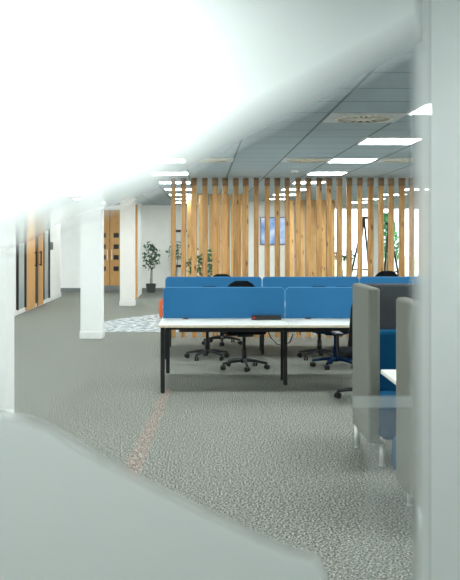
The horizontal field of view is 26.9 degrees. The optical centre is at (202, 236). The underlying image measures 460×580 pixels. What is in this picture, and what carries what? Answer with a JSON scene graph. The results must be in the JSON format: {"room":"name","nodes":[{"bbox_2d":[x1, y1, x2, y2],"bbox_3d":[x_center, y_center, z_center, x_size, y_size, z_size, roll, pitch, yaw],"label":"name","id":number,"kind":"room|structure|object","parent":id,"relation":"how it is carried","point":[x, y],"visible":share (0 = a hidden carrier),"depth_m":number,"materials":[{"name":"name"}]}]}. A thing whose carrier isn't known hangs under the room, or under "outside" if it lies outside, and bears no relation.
{"room":"open-plan office","nodes":[
{"label":"open-plan office","id":0,"kind":"room"},
{"bbox_2d":[0,236,15,416],"bbox_3d":[-1.795,0.335,8.100,0.370,2.590,0.370,0,0,0],"label":"column","id":1,"kind":"structure","parent":0,"point":[6,244],"depth_m":7.98,"materials":[{"name":"white paint"}]},
{"bbox_2d":[14,212,60,309],"bbox_3d":[-3.975,0.335,11.350,0.150,2.590,29.900,0,0,0],"label":"wall","id":2,"kind":"structure","parent":0,"point":[55,221],"depth_m":25.21,"materials":[{"name":"white paint"}]},
{"bbox_2d":[16,218,49,310],"bbox_3d":[-3.852,0.410,22.110,0.116,2.400,4.180,0,0,0],"label":"door","id":3,"kind":"structure","parent":2,"relation":"in","point":[33,244],"depth_m":21.86,"materials":[{"name":"brown wood"}]},
{"bbox_2d":[19,232,23,308],"bbox_3d":[-3.888,0.410,20.480,0.015,2.240,0.760,0,0,0],"label":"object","id":4,"kind":"structure","parent":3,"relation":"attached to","point":[21,236],"depth_m":20.52,"materials":[{"name":"grey glass"}]},
{"bbox_2d":[45,219,47,298],"bbox_3d":[-3.888,0.410,23.730,0.015,2.240,0.740,0,0,0],"label":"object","id":5,"kind":"structure","parent":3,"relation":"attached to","point":[46,221],"depth_m":23.80,"materials":[{"name":"grey glass"}]},
{"bbox_2d":[14,293,60,315],"bbox_3d":[-3.890,1.575,11.350,0.020,0.110,29.900,0,0,0],"label":"baseboard","id":6,"kind":"structure","parent":2,"relation":"attached to","point":[16,312],"depth_m":23.36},
{"bbox_2d":[79,198,104,338],"bbox_3d":[-1.795,0.335,15.570,0.370,2.590,0.370,0,0,0],"label":"column","id":7,"kind":"structure","parent":0,"point":[92,213],"depth_m":15.40,"materials":[{"name":"white paint"}]},
{"bbox_2d":[119,196,135,305],"bbox_3d":[-1.795,0.335,22.870,0.370,2.590,0.370,0,0,0],"label":"column","id":8,"kind":"structure","parent":0,"point":[127,203],"depth_m":22.70,"materials":[{"name":"white paint"}]},
{"bbox_2d":[135,201,141,296],"bbox_3d":[-1.795,0.335,26.625,0.090,2.590,1.750,0,0,0],"label":"wall","id":9,"kind":"structure","parent":0,"point":[139,204],"depth_m":26.46,"materials":[{"name":"white paint"}]},
{"bbox_2d":[135,204,137,297],"bbox_3d":[-1.808,0.380,25.700,0.105,2.500,0.100,0,0,0],"label":"trim","id":10,"kind":"structure","parent":9,"relation":"attached to","point":[136,205],"depth_m":25.65,"materials":[{"name":"brown wood"}]},
{"bbox_2d":[186,248,219,276],"bbox_3d":[-0.025,0.919,19.585,0.740,1.422,0.727,0,0,0],"label":"potted plant","id":11,"kind":"object","parent":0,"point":[209,250],"visible":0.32,"depth_m":19.55,"materials":[{"name":"green plant"}]},
{"bbox_2d":[14,291,416,579],"bbox_3d":[1.150,1.730,12.600,16.100,0.200,32.800,0,0,0],"label":"floor","id":12,"kind":"structure","parent":0,"point":[276,462],"depth_m":8.21,"materials":[{"name":"grey carpet"}]},
{"bbox_2d":[104,314,178,331],"bbox_3d":[1.444,1.628,18.397,6.723,0.004,3.850,0,0,0],"label":"rug","id":13,"kind":"object","parent":12,"relation":"on","point":[147,323],"depth_m":17.84,"materials":[{"name":"carpet"}]},
{"bbox_2d":[159,299,162,317],"bbox_3d":[-0.620,1.430,19.100,0.520,0.400,0.520,0,0,0],"label":"pouf","id":14,"kind":"object","parent":13,"relation":"on","point":[161,300],"visible":0.16,"depth_m":18.96,"materials":[{"name":"orange fabric"}]},
{"bbox_2d":[123,389,171,477],"bbox_3d":[-0.445,1.629,7.949,0.140,0.002,4.706,0,0,2],"label":"trim","id":15,"kind":"structure","parent":12,"relation":"on","point":[134,465],"depth_m":7.72,"materials":[{"name":"carpet"}]},
{"bbox_2d":[142,241,159,292],"bbox_3d":[-1.578,0.879,28.240,0.659,1.501,0.584,0,0,0],"label":"potted plant","id":16,"kind":"object","parent":12,"relation":"on","point":[150,287],"visible":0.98,"depth_m":28.13,"materials":[{"name":"green plant"}]},
{"bbox_2d":[165,241,180,276],"bbox_3d":[-0.837,0.875,28.237,0.584,1.511,0.551,0,0,0],"label":"potted plant","id":17,"kind":"object","parent":12,"relation":"on","point":[177,245],"visible":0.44,"depth_m":28.24,"materials":[{"name":"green plant"}]},
{"bbox_2d":[171,178,175,336],"bbox_3d":[-0.481,0.335,15.640,0.084,2.590,0.086,0,0,-2],"label":"timber slat","id":18,"kind":"object","parent":12,"relation":"on","point":[173,180],"visible":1,"depth_m":15.60,"materials":[{"name":"brown wood"}]},
{"bbox_2d":[181,178,186,336],"bbox_3d":[-0.315,0.335,15.640,0.090,2.590,0.086,0,0,2],"label":"timber slat","id":19,"kind":"object","parent":12,"relation":"on","point":[183,180],"visible":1,"depth_m":15.60,"materials":[{"name":"brown wood"}]},
{"bbox_2d":[187,195,190,276],"bbox_3d":[-0.305,0.336,21.425,0.092,2.589,0.050,0,0,0],"label":"timber slat","id":20,"kind":"object","parent":12,"relation":"on","point":[188,196],"visible":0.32,"depth_m":21.40,"materials":[{"name":"brown wood"}]},
{"bbox_2d":[191,178,196,336],"bbox_3d":[-0.143,0.335,15.640,0.089,2.590,0.086,0,0,6],"label":"timber slat","id":21,"kind":"object","parent":12,"relation":"on","point":[193,180],"visible":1,"depth_m":15.60,"materials":[{"name":"brown wood"}]},
{"bbox_2d":[199,194,201,276],"bbox_3d":[-0.045,0.336,21.425,0.101,2.589,0.050,0,0,0],"label":"timber slat","id":22,"kind":"object","parent":12,"relation":"on","point":[200,195],"visible":0.32,"depth_m":21.40,"materials":[{"name":"brown wood"}]},
{"bbox_2d":[202,178,207,336],"bbox_3d":[0.032,0.335,15.640,0.083,2.590,0.086,0,0,6],"label":"timber slat","id":23,"kind":"object","parent":12,"relation":"on","point":[204,180],"visible":0.86,"depth_m":15.60,"materials":[{"name":"brown wood"}]},
{"bbox_2d":[184,286,228,360],"bbox_3d":[0.061,1.137,12.845,0.660,0.985,0.677,0,0,-6],"label":"office chair","id":24,"kind":"object","parent":12,"relation":"on","point":[207,349],"visible":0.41,"depth_m":12.84,"materials":[{"name":"black plastic"}]},
{"bbox_2d":[209,194,211,276],"bbox_3d":[0.185,0.336,21.425,0.092,2.589,0.050,0,0,0],"label":"timber slat","id":25,"kind":"object","parent":12,"relation":"on","point":[210,195],"visible":0.32,"depth_m":21.40,"materials":[{"name":"brown wood"}]},
{"bbox_2d":[165,329,263,358],"bbox_3d":[1.515,1.272,13.560,4.106,0.715,1.606,0,0,0],"label":"desk","id":26,"kind":"object","parent":12,"relation":"on","point":[261,337],"visible":0.09,"depth_m":13.36,"materials":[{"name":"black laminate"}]},
{"bbox_2d":[165,277,261,286],"bbox_3d":[0.150,0.738,13.560,1.364,0.354,0.090,0,0,0],"label":"screen","id":27,"kind":"object","parent":26,"relation":"attached to","point":[169,281],"visible":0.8,"depth_m":13.54,"materials":[{"name":"blue fabric"}]},
{"bbox_2d":[262,277,358,289],"bbox_3d":[1.520,0.738,13.560,1.364,0.354,0.090,0,0,0],"label":"screen","id":28,"kind":"object","parent":26,"relation":"attached to","point":[284,282],"visible":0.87,"depth_m":13.54,"materials":[{"name":"blue fabric"}]},
{"bbox_2d":[359,277,416,283],"bbox_3d":[2.890,0.738,13.560,1.364,0.354,0.090,0,0,0],"label":"screen","id":29,"kind":"object","parent":26,"relation":"attached to","point":[363,280],"visible":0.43,"depth_m":13.54,"materials":[{"name":"blue fabric"}]},
{"bbox_2d":[212,178,217,335],"bbox_3d":[0.200,0.335,15.640,0.094,2.590,0.086,0,0,5],"label":"timber slat","id":30,"kind":"object","parent":12,"relation":"on","point":[214,180],"visible":0.67,"depth_m":15.60,"materials":[{"name":"brown wood"}]},
{"bbox_2d":[218,194,219,273],"bbox_3d":[0.338,0.336,21.675,0.101,2.589,0.050,0,0,0],"label":"timber slat","id":31,"kind":"object","parent":12,"relation":"on","point":[218,194],"visible":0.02,"depth_m":21.65,"materials":[{"name":"brown wood"}]},
{"bbox_2d":[220,194,221,273],"bbox_3d":[0.437,0.336,21.425,0.092,2.589,0.050,0,0,0],"label":"timber slat","id":32,"kind":"object","parent":12,"relation":"on","point":[220,194],"visible":0.22,"depth_m":21.42,"materials":[{"name":"brown wood"}]},
{"bbox_2d":[202,274,241,345],"bbox_3d":[0.290,1.103,14.635,0.660,1.055,0.677,0,0,0],"label":"office chair","id":33,"kind":"object","parent":12,"relation":"on","point":[221,336],"visible":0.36,"depth_m":14.58,"materials":[{"name":"black fabric"}]},
{"bbox_2d":[222,178,227,334],"bbox_3d":[0.357,0.335,15.640,0.091,2.590,0.086,0,0,-6],"label":"timber slat","id":34,"kind":"object","parent":12,"relation":"on","point":[224,180],"visible":0.67,"depth_m":15.60,"materials":[{"name":"brown wood"}]},
{"bbox_2d":[228,194,229,275],"bbox_3d":[0.552,0.336,21.675,0.101,2.589,0.050,0,0,0],"label":"timber slat","id":35,"kind":"object","parent":12,"relation":"on","point":[228,194],"visible":0.24,"depth_m":21.65,"materials":[{"name":"brown wood"}]},
{"bbox_2d":[0,0,459,579],"bbox_3d":[0.000,0.335,2.751,4.400,2.590,0.012,0,0,0],"label":"glass wall","id":36,"kind":"structure","parent":12,"relation":"on","point":[99,98],"depth_m":2.76,"materials":[{"name":"clear glass"}]},
{"bbox_2d":[231,194,232,276],"bbox_3d":[0.680,0.336,21.425,0.109,2.589,0.050,0,0,0],"label":"timber slat","id":37,"kind":"object","parent":12,"relation":"on","point":[231,194],"visible":0.22,"depth_m":21.40,"materials":[{"name":"brown wood"}]},
{"bbox_2d":[233,178,238,336],"bbox_3d":[0.532,0.335,15.640,0.088,2.590,0.086,0,0,-7],"label":"timber slat","id":38,"kind":"object","parent":12,"relation":"on","point":[235,180],"visible":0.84,"depth_m":15.60,"materials":[{"name":"brown wood"}]},
{"bbox_2d":[238,194,240,276],"bbox_3d":[0.810,0.336,21.625,0.101,2.589,0.050,0,0,0],"label":"timber slat","id":39,"kind":"object","parent":12,"relation":"on","point":[239,195],"visible":0.34,"depth_m":21.60,"materials":[{"name":"brown wood"}]},
{"bbox_2d":[242,194,242,276],"bbox_3d":[0.909,0.336,21.425,0.084,2.589,0.050,0,0,0],"label":"timber slat","id":40,"kind":"object","parent":12,"relation":"on","point":[242,194],"visible":0.22,"depth_m":21.40,"materials":[{"name":"brown wood"}]},
{"bbox_2d":[220,281,269,371],"bbox_3d":[0.508,1.093,11.895,0.660,1.075,0.677,0,0,-6],"label":"office chair","id":41,"kind":"object","parent":12,"relation":"on","point":[244,359],"visible":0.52,"depth_m":11.83,"materials":[{"name":"black plastic"}]},
{"bbox_2d":[243,178,248,276],"bbox_3d":[0.697,0.335,15.640,0.094,2.590,0.086,0,0,3],"label":"timber slat","id":42,"kind":"object","parent":12,"relation":"on","point":[245,180],"visible":0.73,"depth_m":15.60,"materials":[{"name":"brown wood"}]},
{"bbox_2d":[158,317,349,392],"bbox_3d":[0.905,1.272,10.750,2.736,0.715,1.606,0,0,0],"label":"desk","id":43,"kind":"object","parent":12,"relation":"on","point":[285,325],"visible":0.59,"depth_m":10.27,"materials":[{"name":"white laminate"}]},
{"bbox_2d":[163,287,284,318],"bbox_3d":[0.233,0.738,10.750,1.364,0.354,0.090,0,0,0],"label":"screen","id":44,"kind":"object","parent":43,"relation":"attached to","point":[178,302],"visible":0.98,"depth_m":10.73,"materials":[{"name":"blue fabric"}]},
{"bbox_2d":[179,330,348,331],"bbox_3d":[0.905,1.042,10.750,2.340,0.025,0.200,0,0,0],"label":"cable tray","id":45,"kind":"object","parent":43,"relation":"on","point":[179,330],"depth_m":10.65,"materials":[{"name":"grey plastic"}]},
{"bbox_2d":[251,315,280,319],"bbox_3d":[0.700,0.890,10.619,0.330,0.050,0.072,0,0,0],"label":"module","id":46,"kind":"object","parent":43,"relation":"on","point":[253,317],"visible":1,"depth_m":10.58,"materials":[{"name":"grey plastic"}]},
{"bbox_2d":[268,332,292,344],"bbox_3d":[0.883,1.162,11.010,0.375,0.198,0.036,0,0,-33],"label":"cable","id":47,"kind":"object","parent":43,"relation":"hanging from","point":[268,332],"visible":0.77,"depth_m":11.00,"materials":[{"name":"black plastic"}]},
{"bbox_2d":[285,287,352,318],"bbox_3d":[1.603,0.738,10.750,1.364,0.354,0.090,0,0,0],"label":"screen","id":48,"kind":"object","parent":43,"relation":"attached to","point":[300,302],"visible":0.49,"depth_m":10.73,"materials":[{"name":"blue fabric"}]},
{"bbox_2d":[254,178,258,336],"bbox_3d":[0.867,0.335,15.640,0.084,2.590,0.086,0,0,3],"label":"timber slat","id":49,"kind":"object","parent":12,"relation":"on","point":[256,180],"visible":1,"depth_m":15.60,"materials":[{"name":"brown wood"}]},
{"bbox_2d":[264,178,269,336],"bbox_3d":[1.046,0.335,15.640,0.085,2.590,0.086,0,0,-1],"label":"timber slat","id":50,"kind":"object","parent":12,"relation":"on","point":[266,180],"visible":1,"depth_m":15.60,"materials":[{"name":"brown wood"}]},
{"bbox_2d":[274,178,279,336],"bbox_3d":[1.211,0.335,15.640,0.087,2.590,0.086,0,0,-1],"label":"timber slat","id":51,"kind":"object","parent":12,"relation":"on","point":[276,180],"visible":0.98,"depth_m":15.60,"materials":[{"name":"brown wood"}]},
{"bbox_2d":[285,178,289,336],"bbox_3d":[1.372,0.335,15.640,0.083,2.590,0.086,0,0,4],"label":"timber slat","id":52,"kind":"object","parent":12,"relation":"on","point":[287,180],"visible":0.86,"depth_m":15.60,"materials":[{"name":"brown wood"}]},
{"bbox_2d":[290,200,292,276],"bbox_3d":[2.296,0.336,24.925,0.101,2.589,0.050,0,0,0],"label":"timber slat","id":53,"kind":"object","parent":12,"relation":"on","point":[291,201],"visible":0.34,"depth_m":24.90,"materials":[{"name":"brown wood"}]},
{"bbox_2d":[294,200,295,276],"bbox_3d":[2.450,0.336,25.175,0.101,2.589,0.050,0,0,0],"label":"timber slat","id":54,"kind":"object","parent":12,"relation":"on","point":[295,200],"visible":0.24,"depth_m":25.15,"materials":[{"name":"brown wood"}]},
{"bbox_2d":[295,178,300,336],"bbox_3d":[1.551,0.335,15.640,0.088,2.590,0.086,0,0,3],"label":"timber slat","id":55,"kind":"object","parent":12,"relation":"on","point":[297,180],"visible":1,"depth_m":15.60,"materials":[{"name":"brown wood"}]},
{"bbox_2d":[301,200,303,276],"bbox_3d":[2.568,0.336,24.925,0.126,2.589,0.050,0,0,0],"label":"timber slat","id":56,"kind":"object","parent":12,"relation":"on","point":[302,201],"visible":0.34,"depth_m":24.90,"materials":[{"name":"brown wood"}]},
{"bbox_2d":[305,200,305,276],"bbox_3d":[2.738,0.336,25.175,0.126,2.589,0.050,0,0,0],"label":"timber slat","id":57,"kind":"object","parent":12,"relation":"on","point":[305,200],"visible":0.24,"depth_m":25.15,"materials":[{"name":"brown wood"}]},
{"bbox_2d":[306,178,310,336],"bbox_3d":[1.718,0.335,15.640,0.088,2.590,0.086,0,0,3],"label":"timber slat","id":58,"kind":"object","parent":12,"relation":"on","point":[308,180],"visible":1,"depth_m":15.60,"materials":[{"name":"brown wood"}]},
{"bbox_2d":[311,200,315,276],"bbox_3d":[2.853,0.336,24.925,0.134,2.589,0.050,0,0,0],"label":"timber slat","id":59,"kind":"object","parent":12,"relation":"on","point":[313,202],"visible":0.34,"depth_m":24.90,"materials":[{"name":"brown wood"}]},
{"bbox_2d":[316,178,321,336],"bbox_3d":[1.891,0.335,15.640,0.092,2.590,0.086,0,0,4],"label":"timber slat","id":60,"kind":"object","parent":12,"relation":"on","point":[318,180],"visible":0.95,"depth_m":15.60,"materials":[{"name":"brown wood"}]},
{"bbox_2d":[297,286,342,360],"bbox_3d":[1.558,1.137,12.845,0.660,0.985,0.677,0,0,9],"label":"office chair","id":61,"kind":"object","parent":12,"relation":"on","point":[319,350],"visible":0.27,"depth_m":12.84,"materials":[{"name":"black plastic"}]},
{"bbox_2d":[322,200,325,276],"bbox_3d":[3.138,0.336,24.925,0.134,2.589,0.050,0,0,0],"label":"timber slat","id":62,"kind":"object","parent":12,"relation":"on","point":[323,201],"visible":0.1,"depth_m":24.90,"materials":[{"name":"brown wood"}]},
{"bbox_2d":[326,178,331,336],"bbox_3d":[2.049,0.335,15.640,0.089,2.590,0.086,0,0,-5],"label":"timber slat","id":63,"kind":"object","parent":12,"relation":"on","point":[328,180],"visible":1,"depth_m":15.60,"materials":[{"name":"brown wood"}]},
{"bbox_2d":[310,286,352,369],"bbox_3d":[1.667,1.130,12.033,0.660,1.000,0.677,0,0,29],"label":"office chair","id":64,"kind":"object","parent":12,"relation":"on","point":[334,358],"visible":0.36,"depth_m":11.99,"materials":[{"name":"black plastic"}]},
{"bbox_2d":[332,200,334,276],"bbox_3d":[3.372,0.336,24.925,0.101,2.589,0.050,0,0,0],"label":"timber slat","id":65,"kind":"object","parent":12,"relation":"on","point":[333,201],"visible":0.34,"depth_m":24.90,"materials":[{"name":"brown wood"}]},
{"bbox_2d":[336,178,342,336],"bbox_3d":[2.220,0.335,15.640,0.086,2.590,0.086,0,0,-7],"label":"timber slat","id":66,"kind":"object","parent":12,"relation":"on","point":[339,181],"visible":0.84,"depth_m":15.60,"materials":[{"name":"brown wood"}]},
{"bbox_2d":[332,303,352,403],"bbox_3d":[1.636,1.093,9.605,0.660,1.075,0.677,0,0,-3],"label":"office chair","id":67,"kind":"object","parent":12,"relation":"on","point":[347,352],"visible":0.2,"depth_m":9.51,"materials":[{"name":"black plastic"}]},
{"bbox_2d":[335,248,353,276],"bbox_3d":[3.748,0.966,25.975,0.784,1.328,0.692,0,0,0],"label":"potted plant","id":68,"kind":"object","parent":12,"relation":"on","point":[343,256],"visible":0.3,"depth_m":25.94,"materials":[{"name":"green plant"}]},
{"bbox_2d":[346,178,351,336],"bbox_3d":[2.379,0.335,15.640,0.088,2.590,0.086,0,0,-4],"label":"timber slat","id":69,"kind":"object","parent":12,"relation":"on","point":[348,180],"visible":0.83,"depth_m":15.60,"materials":[{"name":"brown wood"}]},
{"bbox_2d":[352,216,366,276],"bbox_3d":[4.069,0.540,25.400,0.738,2.163,0.655,0,0,0],"label":"easel","id":70,"kind":"object","parent":12,"relation":"on","point":[364,217],"visible":0.39,"depth_m":25.15,"materials":[{"name":"black metal"}]},
{"bbox_2d":[357,178,362,278],"bbox_3d":[2.555,0.335,15.640,0.089,2.590,0.086,0,0,6],"label":"timber slat","id":71,"kind":"object","parent":12,"relation":"on","point":[359,180],"visible":0.67,"depth_m":15.60,"materials":[{"name":"brown wood"}]},
{"bbox_2d":[367,178,373,276],"bbox_3d":[2.728,0.335,15.640,0.093,2.590,0.086,0,0,-1],"label":"timber slat","id":72,"kind":"object","parent":12,"relation":"on","point":[370,181],"visible":0.67,"depth_m":15.60,"materials":[{"name":"brown wood"}]},
{"bbox_2d":[378,178,383,272],"bbox_3d":[2.900,0.335,15.640,0.086,2.590,0.086,0,0,-3],"label":"timber slat","id":73,"kind":"object","parent":12,"relation":"on","point":[380,180],"visible":0.67,"depth_m":15.60,"materials":[{"name":"brown wood"}]},
{"bbox_2d":[353,283,416,466],"bbox_3d":[1.915,0.994,7.115,1.500,1.272,0.770,0,0,0],"label":"sofa","id":74,"kind":"object","parent":12,"relation":"on","point":[374,304],"visible":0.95,"depth_m":7.00,"materials":[{"name":"grey fabric"}]},
{"bbox_2d":[375,271,398,276],"bbox_3d":[2.850,1.077,14.635,0.660,1.105,0.677,0,0,0],"label":"office chair","id":75,"kind":"object","parent":12,"relation":"on","point":[382,273],"visible":0.05,"depth_m":14.89,"materials":[{"name":"black fabric"}]},
{"bbox_2d":[381,369,395,384],"bbox_3d":[1.870,1.270,6.300,1.300,0.720,0.600,0,0,0],"label":"table","id":76,"kind":"object","parent":12,"relation":"on","point":[390,374],"visible":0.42,"depth_m":6.40,"materials":[{"name":"white laminate"}]},
{"bbox_2d":[388,178,393,271],"bbox_3d":[3.065,0.335,15.640,0.090,2.590,0.086,0,0,1],"label":"timber slat","id":77,"kind":"object","parent":12,"relation":"on","point":[390,180],"visible":0.67,"depth_m":15.60,"materials":[{"name":"brown wood"}]},
{"bbox_2d":[384,222,398,275],"bbox_3d":[4.948,0.619,25.400,0.607,2.006,0.655,0,0,0],"label":"easel","id":78,"kind":"object","parent":12,"relation":"on","point":[386,223],"visible":0.3,"depth_m":25.14,"materials":[{"name":"black metal"}]},
{"bbox_2d":[398,178,404,276],"bbox_3d":[3.238,0.335,15.640,0.095,2.590,0.086,0,0,0],"label":"timber slat","id":79,"kind":"object","parent":12,"relation":"on","point":[401,181],"visible":0.67,"depth_m":15.60,"materials":[{"name":"brown wood"}]},
{"bbox_2d":[392,297,416,505],"bbox_3d":[1.900,0.994,5.515,1.500,1.272,0.790,0,0,0],"label":"sofa","id":80,"kind":"object","parent":12,"relation":"on","point":[404,444],"visible":0.37,"depth_m":5.43,"materials":[{"name":"grey fabric"}]},
{"bbox_2d":[409,178,414,276],"bbox_3d":[3.401,0.335,15.640,0.083,2.590,0.086,0,0,-3],"label":"timber slat","id":81,"kind":"object","parent":12,"relation":"on","point":[411,180],"visible":0.67,"depth_m":15.60,"materials":[{"name":"brown wood"}]},
{"bbox_2d":[61,205,416,287],"bbox_3d":[1.250,0.335,28.875,15.500,2.590,0.150,0,0,0],"label":"wall","id":82,"kind":"structure","parent":0,"point":[156,219],"depth_m":28.80,"materials":[{"name":"beige paint"}]},
{"bbox_2d":[104,210,119,290],"bbox_3d":[-2.710,0.410,28.741,1.580,2.440,0.108,0,0,0],"label":"door","id":83,"kind":"structure","parent":82,"relation":"in","point":[111,217],"depth_m":28.76,"materials":[{"name":"brown wood"}]},
{"bbox_2d":[61,288,163,290],"bbox_3d":[1.350,1.580,28.790,15.300,0.100,0.020,0,0,0],"label":"baseboard","id":84,"kind":"structure","parent":82,"relation":"attached to","point":[62,289],"depth_m":28.78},
{"bbox_2d":[335,207,366,276],"bbox_3d":[4.430,0.175,28.810,1.460,2.130,0.180,0,0,0],"label":"window","id":85,"kind":"structure","parent":82,"relation":"in","point":[335,207],"depth_m":28.84,"materials":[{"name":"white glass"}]},
{"bbox_2d":[377,207,416,276],"bbox_3d":[5.940,0.175,28.810,1.480,2.130,0.180,0,0,0],"label":"window","id":86,"kind":"structure","parent":82,"relation":"in","point":[377,207],"depth_m":28.84,"materials":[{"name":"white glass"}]},
{"bbox_2d":[76,33,416,204],"bbox_3d":[1.150,-1.060,12.600,16.100,0.200,32.800,0,0,0],"label":"ceiling","id":87,"kind":"structure","parent":0,"point":[386,83],"depth_m":9.96,"materials":[{"name":"tile"}]},
{"bbox_2d":[158,171,188,174],"bbox_3d":[-0.490,-0.951,14.300,0.550,0.018,0.600,0,0,0],"label":"recessed light","id":88,"kind":"object","parent":87,"relation":"in","point":[163,172],"visible":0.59,"depth_m":14.30,"materials":[{"name":"white plastic"}]},
{"bbox_2d":[158,181,190,183],"bbox_3d":[-0.490,-0.951,16.700,0.550,0.018,0.600,0,0,0],"label":"recessed light","id":89,"kind":"object","parent":87,"relation":"in","point":[160,182],"visible":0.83,"depth_m":16.66,"materials":[{"name":"white plastic"}]},
{"bbox_2d":[160,182,189,183],"bbox_3d":[-0.490,-0.952,16.700,0.520,0.012,0.570,0,0,0],"label":"diffuser","id":90,"kind":"object","parent":89,"relation":"attached to","point":[160,182],"depth_m":16.80,"materials":[{"name":"white plastic"}]},
{"bbox_2d":[164,188,190,189],"bbox_3d":[-0.490,-0.951,19.100,0.550,0.018,0.600,0,0,0],"label":"recessed light","id":91,"kind":"object","parent":87,"relation":"in","point":[164,188],"visible":0.57,"depth_m":18.92,"materials":[{"name":"white plastic"}]},
{"bbox_2d":[185,158,233,162],"bbox_3d":[0.080,-0.948,11.900,0.590,0.024,0.590,0,0,0],"label":"ceiling vent","id":92,"kind":"object","parent":87,"relation":"in","point":[203,160],"visible":1,"depth_m":11.80,"materials":[{"name":"metal"}]},
{"bbox_2d":[281,158,331,162],"bbox_3d":[1.280,-0.948,11.900,0.590,0.024,0.590,0,0,0],"label":"ceiling vent","id":93,"kind":"object","parent":87,"relation":"in","point":[298,160],"visible":1,"depth_m":11.83,"materials":[{"name":"metal"}]},
{"bbox_2d":[292,181,325,183],"bbox_3d":[1.845,-0.951,16.700,0.550,0.018,0.600,0,0,0],"label":"recessed light","id":94,"kind":"object","parent":87,"relation":"in","point":[302,182],"visible":0.53,"depth_m":16.66,"materials":[{"name":"white plastic"}]},
{"bbox_2d":[306,171,347,174],"bbox_3d":[1.845,-0.951,14.300,0.550,0.018,0.600,0,0,0],"label":"recessed light","id":95,"kind":"object","parent":87,"relation":"in","point":[310,172],"visible":1,"depth_m":14.24,"materials":[{"name":"white plastic"}]},
{"bbox_2d":[308,172,346,174],"bbox_3d":[1.845,-0.952,14.300,0.520,0.012,0.570,0,0,0],"label":"diffuser","id":96,"kind":"object","parent":95,"relation":"attached to","point":[309,173],"depth_m":14.30,"materials":[{"name":"white plastic"}]},
{"bbox_2d":[327,158,377,162],"bbox_3d":[1.845,-0.951,11.900,0.550,0.018,0.600,0,0,0],"label":"recessed light","id":97,"kind":"object","parent":87,"relation":"in","point":[333,160],"visible":1,"depth_m":11.87,"materials":[{"name":"white plastic"}]},
{"bbox_2d":[330,159,374,161],"bbox_3d":[1.845,-0.952,11.900,0.520,0.012,0.570,0,0,0],"label":"diffuser","id":98,"kind":"object","parent":97,"relation":"attached to","point":[332,160],"depth_m":11.87,"materials":[{"name":"white plastic"}]},
{"bbox_2d":[322,113,406,122],"bbox_3d":[1.290,-0.948,7.700,0.590,0.024,0.590,0,0,0],"label":"ceiling vent","id":99,"kind":"object","parent":87,"relation":"in","point":[333,117],"visible":1,"depth_m":7.63,"materials":[{"name":"metal"}]},
{"bbox_2d":[357,137,416,144],"bbox_3d":[1.845,-0.951,9.500,0.550,0.018,0.600,0,0,0],"label":"recessed light","id":100,"kind":"object","parent":87,"relation":"in","point":[368,140],"visible":0.81,"depth_m":9.51,"materials":[{"name":"white plastic"}]},
{"bbox_2d":[360,139,416,143],"bbox_3d":[1.845,-0.952,9.500,0.520,0.012,0.570,0,0,0],"label":"diffuser","id":101,"kind":"object","parent":100,"relation":"attached to","point":[364,141],"depth_m":9.51,"materials":[{"name":"white plastic"}]},
{"bbox_2d":[375,158,416,162],"bbox_3d":[2.480,-0.948,11.900,0.590,0.024,0.590,0,0,0],"label":"ceiling vent","id":102,"kind":"object","parent":87,"relation":"in","point":[393,160],"visible":0.86,"depth_m":11.86,"materials":[{"name":"metal"}]},
{"bbox_2d":[407,106,416,114],"bbox_3d":[1.845,-0.951,7.100,0.550,0.018,0.600,0,0,0],"label":"recessed light","id":103,"kind":"object","parent":87,"relation":"in","point":[413,111],"visible":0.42,"depth_m":7.29,"materials":[{"name":"white plastic"}]},
{"bbox_2d":[248,201,284,278],"bbox_3d":[1.690,0.335,25.675,1.300,2.590,0.150,0,0,0],"label":"wall","id":104,"kind":"structure","parent":0,"point":[250,203],"depth_m":25.60,"materials":[{"name":"white paint"}]},
{"bbox_2d":[260,217,284,244],"bbox_3d":[1.865,-0.160,25.572,0.680,0.740,0.056,0,0,0],"label":"wall display","id":105,"kind":"object","parent":104,"relation":"attached to","point":[262,219],"visible":0.6,"depth_m":25.55,"materials":[{"name":"blue"}]},
{"label":"outside","id":106,"kind":"structure","parent":0,"visible":0},
{"bbox_2d":[335,257,416,275],"bbox_3d":[15.000,1.930,59.500,90.000,0.200,61.000,0,0,0],"label":"ground","id":107,"kind":"structure","parent":106,"point":[354,273],"depth_m":59.55,"materials":[{"name":"white"}]},
{"bbox_2d":[384,213,398,270],"bbox_3d":[6.886,0.422,35.997,1.382,2.818,1.376,0,0,0],"label":"tree","id":108,"kind":"object","parent":107,"relation":"on","point":[385,214],"visible":0.28,"depth_m":35.81,"materials":[{"name":"green plant"}]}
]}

